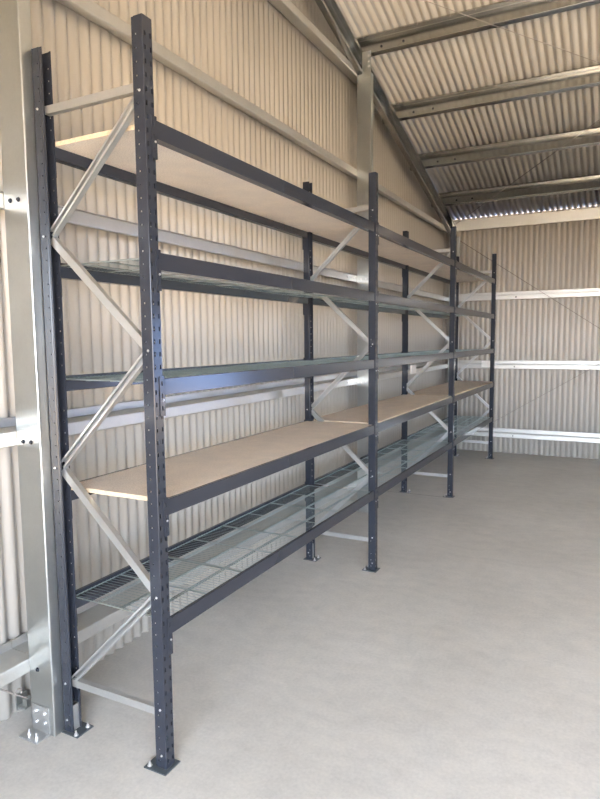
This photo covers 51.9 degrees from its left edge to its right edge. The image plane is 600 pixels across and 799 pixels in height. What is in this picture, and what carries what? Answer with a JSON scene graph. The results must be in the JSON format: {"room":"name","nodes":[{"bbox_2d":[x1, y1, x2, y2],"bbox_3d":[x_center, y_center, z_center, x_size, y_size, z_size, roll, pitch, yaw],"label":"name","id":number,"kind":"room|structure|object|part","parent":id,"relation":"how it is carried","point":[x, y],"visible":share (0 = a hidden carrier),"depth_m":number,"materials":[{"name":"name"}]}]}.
{"room":"storage shed","nodes":[
{"label":"storage shed","id":0,"kind":"room"},
{"bbox_2d":[0,0,443,720],"bbox_3d":[-0.495,-1.277,4.495,0.023,5.261,12.224,2,6,27],"label":"wall","id":1,"kind":"structure","parent":0,"point":[249,47],"depth_m":4.19,"materials":[{"name":"beige metal"}]},
{"bbox_2d":[0,193,4,209],"bbox_3d":[-2.258,-0.698,0.908,0.157,0.110,4.060,2,6,27],"label":"steel rail","id":2,"kind":"object","parent":1,"relation":"attached to","point":[1,194],"visible":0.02,"depth_m":2.64,"materials":[{"name":"silver metal"}]},
{"bbox_2d":[0,428,16,447],"bbox_3d":[-2.248,0.328,1.006,0.157,0.110,4.060,2,6,27],"label":"steel rail","id":3,"kind":"object","parent":1,"relation":"attached to","point":[8,437],"visible":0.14,"depth_m":2.71,"materials":[{"name":"silver metal"}]},
{"bbox_2d":[0,640,29,687],"bbox_3d":[-2.237,1.383,1.108,0.157,0.110,4.060,2,6,27],"label":"steel rail","id":4,"kind":"object","parent":1,"relation":"attached to","point":[14,664],"visible":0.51,"depth_m":2.81,"materials":[{"name":"metal"}]},
{"bbox_2d":[0,688,31,710],"bbox_3d":[-1.387,1.359,2.855,0.064,0.305,0.316,2,6,27],"label":"rod","id":5,"kind":"object","parent":1,"relation":"attached to","point":[23,701],"visible":0.95,"depth_m":2.96,"materials":[{"name":"metal"}]},
{"bbox_2d":[0,374,356,435],"bbox_3d":[-0.389,-0.035,4.585,0.163,0.110,4.029,2,6,27],"label":"steel rail","id":6,"kind":"object","parent":1,"relation":"attached to","point":[132,412],"visible":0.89,"depth_m":4.00,"materials":[{"name":"metal"}]},
{"bbox_2d":[0,191,356,282],"bbox_3d":[-0.399,-1.060,4.486,0.163,0.110,4.029,2,6,27],"label":"steel rail","id":7,"kind":"object","parent":1,"relation":"attached to","point":[79,217],"visible":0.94,"depth_m":3.84,"materials":[{"name":"metal"}]},
{"bbox_2d":[12,475,356,653],"bbox_3d":[-0.378,1.020,4.686,0.163,0.110,4.029,2,6,27],"label":"steel rail","id":8,"kind":"object","parent":1,"relation":"attached to","point":[92,618],"visible":0.53,"depth_m":3.88,"materials":[{"name":"metal"}]},
{"bbox_2d":[56,0,356,176],"bbox_3d":[-0.412,-2.094,4.388,0.157,0.110,4.029,2,6,27],"label":"steel rail","id":9,"kind":"object","parent":1,"relation":"attached to","point":[88,9],"visible":1,"depth_m":3.89,"materials":[{"name":"silver metal"}]},
{"bbox_2d":[268,0,356,84],"bbox_3d":[-0.423,-3.045,4.293,0.157,0.110,5.450,2,6,27],"label":"steel rail","id":10,"kind":"object","parent":1,"relation":"attached to","point":[286,8],"visible":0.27,"depth_m":5.31,"materials":[{"name":"metal"}]},
{"bbox_2d":[345,430,446,478],"bbox_3d":[1.421,0.668,8.162,0.157,0.110,3.823,2,6,27],"label":"steel rail","id":11,"kind":"object","parent":1,"relation":"attached to","point":[438,432],"visible":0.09,"depth_m":7.98,"materials":[{"name":"silver metal"}]},
{"bbox_2d":[345,172,447,232],"bbox_3d":[1.390,-2.446,7.863,0.157,0.110,3.823,2,6,27],"label":"steel rail","id":12,"kind":"object","parent":1,"relation":"attached to","point":[383,191],"visible":0.74,"depth_m":7.65,"materials":[{"name":"silver metal"}]},
{"bbox_2d":[345,361,447,379],"bbox_3d":[1.410,-0.387,8.061,0.157,0.110,3.823,2,6,27],"label":"steel rail","id":13,"kind":"object","parent":1,"relation":"attached to","point":[390,372],"visible":0.59,"depth_m":7.72,"materials":[{"name":"silver metal"}]},
{"bbox_2d":[410,365,415,373],"bbox_3d":[1.468,-0.391,7.981,0.022,0.108,0.210,2,6,27],"label":"plate","id":14,"kind":"object","parent":13,"relation":"attached to","point":[412,367],"visible":1,"depth_m":7.92,"materials":[{"name":"silver metal"}]},
{"bbox_2d":[347,273,448,301],"bbox_3d":[1.400,-1.412,7.962,0.157,0.110,3.823,2,6,27],"label":"steel rail","id":15,"kind":"object","parent":1,"relation":"attached to","point":[381,284],"visible":0.54,"depth_m":7.85,"materials":[{"name":"silver metal"}]},
{"bbox_2d":[0,449,599,798],"bbox_3d":[4.957,1.637,1.891,12.430,0.150,12.396,2,6,27],"label":"floor","id":16,"kind":"structure","parent":0,"point":[465,666],"depth_m":3.31,"materials":[{"name":"concrete"}]},
{"bbox_2d":[0,0,64,744],"bbox_3d":[-1.206,-0.634,2.622,0.150,4.355,0.139,2,6,27],"label":"steel column","id":17,"kind":"structure","parent":16,"relation":"on","point":[17,117],"depth_m":2.67,"materials":[{"name":"metal"}]},
{"bbox_2d":[31,13,496,775],"bbox_3d":[0.882,-0.288,5.882,0.633,3.000,7.558,2,6,27],"label":"shelving rack","id":18,"kind":"object","parent":16,"relation":"on","point":[151,132],"visible":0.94,"depth_m":2.80,"materials":[{"name":"painted steel"},{"name":"galvanised steel"},{"name":"chipboard"}]},
{"bbox_3d":[-1.066,0.036,2.713,0.056,3.000,0.055,2,6,27],"label":"post","id":19,"kind":"part","parent":18,"relation":"part of","materials":[{"name":"metal"}]},
{"bbox_3d":[-1.037,1.526,2.857,0.116,0.005,0.098,2,6,27],"label":"foot plate","id":20,"kind":"part","parent":18,"relation":"part of","materials":[{"name":"metal"}]},
{"bbox_2d":[61,258,184,276],"bbox_3d":[-0.678,-0.600,2.827,0.554,0.009,0.600,2,6,27],"label":"deck","id":21,"kind":"object","parent":18,"relation":"on","point":[114,263],"visible":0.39,"depth_m":2.73,"materials":[{"name":"metal"}]},
{"bbox_2d":[66,372,213,382],"bbox_3d":[-0.673,-0.106,2.875,0.554,0.009,0.600,2,6,27],"label":"deck","id":22,"kind":"object","parent":18,"relation":"on","point":[118,377],"visible":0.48,"depth_m":2.81,"materials":[{"name":"metal"}]},
{"bbox_3d":[-0.585,0.055,2.466,0.056,3.000,0.055,2,6,27],"label":"post","id":23,"kind":"part","parent":18,"relation":"part of","materials":[{"name":"metal"}]},
{"bbox_2d":[76,557,241,616],"bbox_3d":[-0.663,0.890,2.970,0.554,0.009,0.600,2,6,27],"label":"deck","id":24,"kind":"object","parent":18,"relation":"on","point":[179,560],"visible":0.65,"depth_m":2.94,"materials":[{"name":"metal"}]},
{"bbox_3d":[-0.584,1.546,2.609,0.116,0.005,0.098,2,6,27],"label":"foot plate","id":25,"kind":"part","parent":18,"relation":"part of","materials":[{"name":"metal"}]},
{"bbox_2d":[162,276,247,285],"bbox_3d":[-0.401,-0.654,3.361,0.554,0.009,0.600,2,6,27],"label":"deck","id":26,"kind":"object","parent":18,"relation":"on","point":[216,282],"visible":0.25,"depth_m":3.45,"materials":[{"name":"metal"}]},
{"bbox_2d":[55,125,356,231],"bbox_3d":[-0.259,-1.190,3.595,0.556,0.018,2.450,2,6,27],"label":"shelf","id":27,"kind":"object","parent":18,"relation":"on","point":[173,168],"visible":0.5,"depth_m":3.27,"materials":[{"name":"beige wood"}]},
{"bbox_2d":[162,367,269,372],"bbox_3d":[-0.396,-0.160,3.409,0.554,0.009,0.600,2,6,27],"label":"deck","id":28,"kind":"object","parent":18,"relation":"on","point":[213,369],"visible":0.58,"depth_m":3.41,"materials":[{"name":"metal"}]},
{"bbox_2d":[71,421,370,500],"bbox_3d":[-0.244,0.297,3.738,0.556,0.018,2.450,2,6,27],"label":"shelf","id":29,"kind":"object","parent":18,"relation":"on","point":[184,472],"visible":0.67,"depth_m":3.35,"materials":[{"name":"beige wood"}]},
{"bbox_2d":[168,526,296,570],"bbox_3d":[-0.386,0.836,3.504,0.554,0.009,0.600,2,6,27],"label":"deck","id":30,"kind":"object","parent":18,"relation":"on","point":[240,529],"visible":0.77,"depth_m":3.48,"materials":[{"name":"metal"}]},
{"bbox_2d":[219,285,292,292],"bbox_3d":[-0.124,-0.708,3.895,0.554,0.009,0.600,2,6,27],"label":"deck","id":31,"kind":"object","parent":18,"relation":"on","point":[266,289],"visible":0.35,"depth_m":3.99,"materials":[{"name":"metal"}]},
{"bbox_2d":[224,363,314,367],"bbox_3d":[-0.119,-0.214,3.943,0.554,0.009,0.600,2,6,27],"label":"deck","id":32,"kind":"object","parent":18,"relation":"on","point":[266,365],"visible":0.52,"depth_m":3.94,"materials":[{"name":"metal"}]},
{"bbox_2d":[222,503,337,536],"bbox_3d":[-0.109,0.782,4.038,0.554,0.009,0.600,2,6,27],"label":"deck","id":33,"kind":"object","parent":18,"relation":"on","point":[271,505],"visible":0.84,"depth_m":4.02,"materials":[{"name":"metal"}]},
{"bbox_2d":[274,291,332,297],"bbox_3d":[0.153,-0.762,4.429,0.554,0.009,0.600,2,6,27],"label":"deck","id":34,"kind":"object","parent":18,"relation":"on","point":[308,295],"visible":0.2,"depth_m":4.53,"materials":[{"name":"metal"}]},
{"bbox_3d":[0.072,-0.186,4.909,0.056,3.000,0.055,2,6,27],"label":"post","id":35,"kind":"part","parent":18,"relation":"part of","materials":[{"name":"metal"}]},
{"bbox_3d":[0.101,1.304,5.052,0.116,0.005,0.098,2,6,27],"label":"foot plate","id":36,"kind":"part","parent":18,"relation":"part of","materials":[{"name":"metal"}]},
{"bbox_2d":[278,360,347,363],"bbox_3d":[0.158,-0.269,4.476,0.554,0.009,0.600,2,6,27],"label":"deck","id":37,"kind":"object","parent":18,"relation":"on","point":[306,361],"visible":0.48,"depth_m":4.44,"materials":[{"name":"metal"}]},
{"bbox_2d":[270,485,366,510],"bbox_3d":[0.168,0.728,4.572,0.554,0.009,0.600,2,6,27],"label":"deck","id":38,"kind":"object","parent":18,"relation":"on","point":[320,487],"visible":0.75,"depth_m":4.56,"materials":[{"name":"metal"}]},
{"bbox_2d":[313,297,360,301],"bbox_3d":[0.461,-0.822,5.022,0.554,0.009,0.600,2,6,27],"label":"deck","id":39,"kind":"object","parent":18,"relation":"on","point":[338,299],"visible":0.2,"depth_m":5.12,"materials":[{"name":"metal"}]},
{"bbox_2d":[319,358,380,360],"bbox_3d":[0.466,-0.329,5.070,0.554,0.009,0.600,2,6,27],"label":"deck","id":40,"kind":"object","parent":18,"relation":"on","point":[332,359],"visible":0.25,"depth_m":5.01,"materials":[{"name":"metal"}]},
{"bbox_2d":[314,469,397,489],"bbox_3d":[0.475,0.668,5.165,0.554,0.009,0.600,2,6,27],"label":"deck","id":41,"kind":"object","parent":18,"relation":"on","point":[349,474],"visible":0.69,"depth_m":5.17,"materials":[{"name":"metal"}]},
{"bbox_2d":[346,301,383,304],"bbox_3d":[0.737,-0.876,5.556,0.554,0.009,0.600,2,6,27],"label":"deck","id":42,"kind":"object","parent":18,"relation":"on","point":[355,302],"visible":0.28,"depth_m":5.61,"materials":[{"name":"metal"}]},
{"bbox_3d":[0.554,1.323,4.804,0.116,0.005,0.098,2,6,27],"label":"foot plate","id":43,"kind":"part","parent":18,"relation":"part of","materials":[{"name":"metal"}]},
{"bbox_3d":[0.553,-0.167,4.661,0.056,3.000,0.055,2,6,27],"label":"post","id":44,"kind":"part","parent":18,"relation":"part of","materials":[{"name":"metal"}]},
{"bbox_2d":[345,356,403,357],"bbox_3d":[0.742,-0.383,5.604,0.554,0.009,0.600,2,6,27],"label":"deck","id":45,"kind":"object","parent":18,"relation":"on","point":[364,356],"visible":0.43,"depth_m":5.56,"materials":[{"name":"metal"}]},
{"bbox_2d":[312,228,440,264],"bbox_3d":[0.872,-1.411,5.778,0.556,0.018,2.478,2,6,27],"label":"shelf","id":46,"kind":"object","parent":18,"relation":"on","point":[387,249],"visible":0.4,"depth_m":5.61,"materials":[{"name":"beige wood"}]},
{"bbox_2d":[342,458,416,473],"bbox_3d":[0.752,0.614,5.699,0.554,0.009,0.600,2,6,27],"label":"deck","id":47,"kind":"object","parent":18,"relation":"on","point":[366,460],"visible":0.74,"depth_m":5.68,"materials":[{"name":"metal"}]},
{"bbox_2d":[313,394,450,423],"bbox_3d":[0.887,0.069,5.920,0.556,0.018,2.478,2,6,27],"label":"shelf","id":48,"kind":"object","parent":18,"relation":"on","point":[392,407],"visible":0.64,"depth_m":5.63,"materials":[{"name":"beige wood"}]},
{"bbox_2d":[379,304,403,307],"bbox_3d":[1.014,-0.931,6.090,0.554,0.009,0.600,2,6,27],"label":"deck","id":49,"kind":"object","parent":18,"relation":"on","point":[384,305],"visible":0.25,"depth_m":6.31,"materials":[{"name":"metal"}]},
{"bbox_2d":[378,354,414,355],"bbox_3d":[1.019,-0.437,6.138,0.554,0.009,0.600,2,6,27],"label":"deck","id":50,"kind":"object","parent":18,"relation":"on","point":[386,354],"visible":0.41,"depth_m":6.10,"materials":[{"name":"metal"}]},
{"bbox_2d":[365,448,434,461],"bbox_3d":[1.029,0.559,6.233,0.554,0.009,0.600,2,6,27],"label":"deck","id":51,"kind":"object","parent":18,"relation":"on","point":[386,453],"visible":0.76,"depth_m":6.23,"materials":[{"name":"metal"}]},
{"bbox_3d":[1.211,-0.409,7.104,0.056,3.000,0.055,2,6,27],"label":"post","id":52,"kind":"part","parent":18,"relation":"part of","materials":[{"name":"metal"}]},
{"bbox_2d":[393,307,421,309],"bbox_3d":[1.291,-0.985,6.624,0.554,0.009,0.600,2,6,27],"label":"deck","id":53,"kind":"object","parent":18,"relation":"on","point":[401,308],"visible":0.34,"depth_m":6.74,"materials":[{"name":"metal"}]},
{"bbox_2d":[386,440,447,450],"bbox_3d":[1.306,0.505,6.767,0.554,0.009,0.600,2,6,27],"label":"deck","id":54,"kind":"object","parent":18,"relation":"on","point":[426,442],"visible":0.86,"depth_m":6.76,"materials":[{"name":"metal"}]},
{"bbox_2d":[399,353,436,354],"bbox_3d":[1.296,-0.491,6.671,0.554,0.009,0.600,2,6,27],"label":"deck","id":55,"kind":"object","parent":18,"relation":"on","point":[399,353],"visible":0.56,"depth_m":6.76,"materials":[{"name":"metal"}]},
{"bbox_2d":[409,309,438,311],"bbox_3d":[1.599,-1.045,7.217,0.554,0.009,0.600,2,6,27],"label":"deck","id":56,"kind":"object","parent":18,"relation":"on","point":[422,310],"visible":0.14,"depth_m":7.28,"materials":[{"name":"metal"}]},
{"bbox_2d":[412,352,447,352],"bbox_3d":[1.604,-0.551,7.265,0.554,0.009,0.600,2,6,27],"label":"deck","id":57,"kind":"object","parent":18,"relation":"on","point":[412,352],"visible":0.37,"depth_m":7.27,"materials":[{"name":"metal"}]},
{"bbox_2d":[408,432,461,441],"bbox_3d":[1.613,0.445,7.360,0.554,0.009,0.600,2,6,27],"label":"deck","id":58,"kind":"object","parent":18,"relation":"on","point":[426,433],"visible":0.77,"depth_m":7.36,"materials":[{"name":"metal"}]},
{"bbox_2d":[425,312,445,313],"bbox_3d":[1.875,-1.099,7.751,0.554,0.009,0.600,2,6,27],"label":"deck","id":59,"kind":"object","parent":18,"relation":"on","point":[425,312],"visible":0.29,"depth_m":7.85,"materials":[{"name":"metal"}]},
{"bbox_2d":[420,426,471,433],"bbox_3d":[1.890,0.391,7.894,0.554,0.009,0.600,2,6,27],"label":"deck","id":60,"kind":"object","parent":18,"relation":"on","point":[440,427],"visible":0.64,"depth_m":7.90,"materials":[{"name":"metal"}]},
{"bbox_2d":[409,263,483,281],"bbox_3d":[2.002,-1.631,7.957,0.556,0.018,2.443,2,6,27],"label":"shelf","id":61,"kind":"object","parent":18,"relation":"on","point":[443,271],"visible":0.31,"depth_m":7.79,"materials":[{"name":"beige wood"}]},
{"bbox_2d":[408,381,491,395],"bbox_3d":[2.017,-0.155,8.099,0.556,0.018,2.443,2,6,27],"label":"shelf","id":62,"kind":"object","parent":18,"relation":"on","point":[460,386],"visible":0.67,"depth_m":7.88,"materials":[{"name":"beige wood"}]},
{"bbox_3d":[1.691,-0.390,6.856,0.056,3.000,0.055,2,6,27],"label":"post","id":63,"kind":"part","parent":18,"relation":"part of","materials":[{"name":"metal"}]},
{"bbox_3d":[2.349,-0.631,9.298,0.056,3.000,0.055,2,6,27],"label":"post","id":64,"kind":"part","parent":18,"relation":"part of","materials":[{"name":"metal"}]},
{"bbox_2d":[433,420,481,427],"bbox_3d":[2.167,0.337,8.428,0.554,0.009,0.600,2,6,27],"label":"deck","id":65,"kind":"object","parent":18,"relation":"on","point":[467,424],"visible":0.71,"depth_m":8.40,"materials":[{"name":"metal"}]},
{"bbox_2d":[445,416,489,421],"bbox_3d":[2.444,0.283,8.962,0.554,0.009,0.600,2,6,27],"label":"deck","id":66,"kind":"object","parent":18,"relation":"on","point":[458,417],"visible":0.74,"depth_m":8.97,"materials":[{"name":"metal"}]},
{"bbox_3d":[2.829,-0.612,9.051,0.056,3.000,0.055,2,6,27],"label":"post","id":67,"kind":"part","parent":18,"relation":"part of","materials":[{"name":"metal"}]},
{"bbox_2d":[357,50,372,512],"bbox_3d":[0.653,-1.096,6.198,0.150,4.554,0.076,2,6,27],"label":"steel column","id":68,"kind":"structure","parent":16,"relation":"on","point":[365,80],"depth_m":6.08,"materials":[{"name":"metal"}]},
{"bbox_2d":[447,237,459,451],"bbox_3d":[2.387,-0.827,9.590,0.150,3.333,0.072,2,6,27],"label":"steel column","id":69,"kind":"structure","parent":16,"relation":"on","point":[458,238],"depth_m":9.53,"materials":[{"name":"metal"}]},
{"bbox_2d":[315,0,455,236],"bbox_3d":[1.053,-3.027,6.918,0.064,1.932,6.042,2,6,27],"label":"rafter","id":70,"kind":"object","parent":69,"relation":"attached to","point":[330,9],"visible":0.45,"depth_m":6.68,"materials":[{"name":"metal"}]},
{"bbox_2d":[346,0,599,59],"bbox_3d":[4.104,-3.310,4.226,8.208,0.182,0.097,2,6,27],"label":"purlin","id":71,"kind":"object","parent":70,"relation":"attached to","point":[506,12],"visible":0.91,"depth_m":5.58,"materials":[{"name":"metal"}]},
{"bbox_2d":[382,64,599,123],"bbox_3d":[4.591,-3.123,5.188,8.208,0.182,0.097,2,6,27],"label":"purlin","id":72,"kind":"object","parent":70,"relation":"attached to","point":[588,76],"visible":0.98,"depth_m":6.47,"materials":[{"name":"metal"}]},
{"bbox_2d":[423,0,599,62],"bbox_3d":[3.100,-3.090,5.827,5.423,0.988,0.007,-2,6,-15],"label":"rod","id":73,"kind":"object","parent":72,"relation":"attached to","point":[423,0],"visible":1,"depth_m":5.47,"materials":[{"name":"metal"}]},
{"bbox_2d":[409,127,599,170],"bbox_3d":[5.075,-2.937,6.143,8.208,0.182,0.097,2,6,27],"label":"purlin","id":74,"kind":"object","parent":70,"relation":"attached to","point":[591,136],"visible":0.92,"depth_m":7.44,"materials":[{"name":"metal"}]},
{"bbox_2d":[431,174,599,207],"bbox_3d":[5.556,-2.752,7.092,8.208,0.182,0.097,2,6,27],"label":"purlin","id":75,"kind":"object","parent":70,"relation":"attached to","point":[589,182],"visible":0.96,"depth_m":8.39,"materials":[{"name":"metal"}]},
{"bbox_2d":[455,207,599,230],"bbox_3d":[5.984,-2.540,7.700,8.050,0.150,0.042,2,6,27],"label":"beam","id":76,"kind":"structure","parent":70,"relation":"attached to","point":[589,213],"depth_m":9.02,"materials":[{"name":"metal"}]},
{"bbox_2d":[456,119,599,223],"bbox_3d":[3.107,-2.954,6.900,0.007,1.009,5.165,-2,6,-16],"label":"rod","id":77,"kind":"object","parent":70,"relation":"attached to","point":[599,119],"visible":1,"depth_m":7.62,"materials":[{"name":"metal"}]},
{"bbox_2d":[461,241,599,328],"bbox_3d":[4.355,-0.917,8.672,4.225,2.937,0.009,2,6,27],"label":"rod","id":78,"kind":"object","parent":69,"relation":"attached to","point":[461,241],"visible":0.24,"depth_m":9.06,"materials":[{"name":"metal"}]},
{"bbox_2d":[484,364,598,426],"bbox_3d":[4.360,-0.572,8.686,4.204,2.626,0.008,2,6,27],"label":"rod","id":79,"kind":"object","parent":69,"relation":"attached to","point":[598,364],"visible":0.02,"depth_m":9.10,"materials":[{"name":"metal"}]},
{"bbox_2d":[336,0,599,219],"bbox_3d":[4.962,-2.869,1.483,12.434,1.684,12.392,2,6,27],"label":"ceiling","id":80,"kind":"structure","parent":0,"point":[497,55],"depth_m":6.59,"materials":[{"name":"metal"}]},
{"bbox_2d":[441,206,599,458],"bbox_3d":[7.736,-0.803,7.148,12.307,3.647,0.024,2,6,27],"label":"wall","id":81,"kind":"structure","parent":0,"point":[559,255],"depth_m":9.30,"materials":[{"name":"beige metal"}]},
{"bbox_2d":[457,426,599,442],"bbox_3d":[6.027,0.632,8.078,8.095,0.124,0.150,2,6,27],"label":"steel rail","id":82,"kind":"object","parent":81,"relation":"attached to","point":[497,432],"visible":0.69,"depth_m":9.31,"materials":[{"name":"metal"}]},
{"bbox_2d":[458,360,599,369],"bbox_3d":[6.017,-0.423,7.976,8.095,0.124,0.150,2,6,27],"label":"steel rail","id":83,"kind":"object","parent":81,"relation":"attached to","point":[499,364],"visible":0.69,"depth_m":9.25,"materials":[{"name":"metal"}]},
{"bbox_2d":[481,361,489,366],"bbox_3d":[2.872,-0.548,9.503,0.134,0.096,0.024,2,6,27],"label":"plate","id":84,"kind":"object","parent":83,"relation":"attached to","point":[484,363],"visible":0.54,"depth_m":9.49,"materials":[{"name":"silver metal"}]},
{"bbox_2d":[459,288,599,300],"bbox_3d":[6.006,-1.463,7.876,8.095,0.124,0.150,2,6,27],"label":"steel rail","id":85,"kind":"object","parent":81,"relation":"attached to","point":[587,292],"visible":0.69,"depth_m":9.15,"materials":[{"name":"metal"}]}
]}

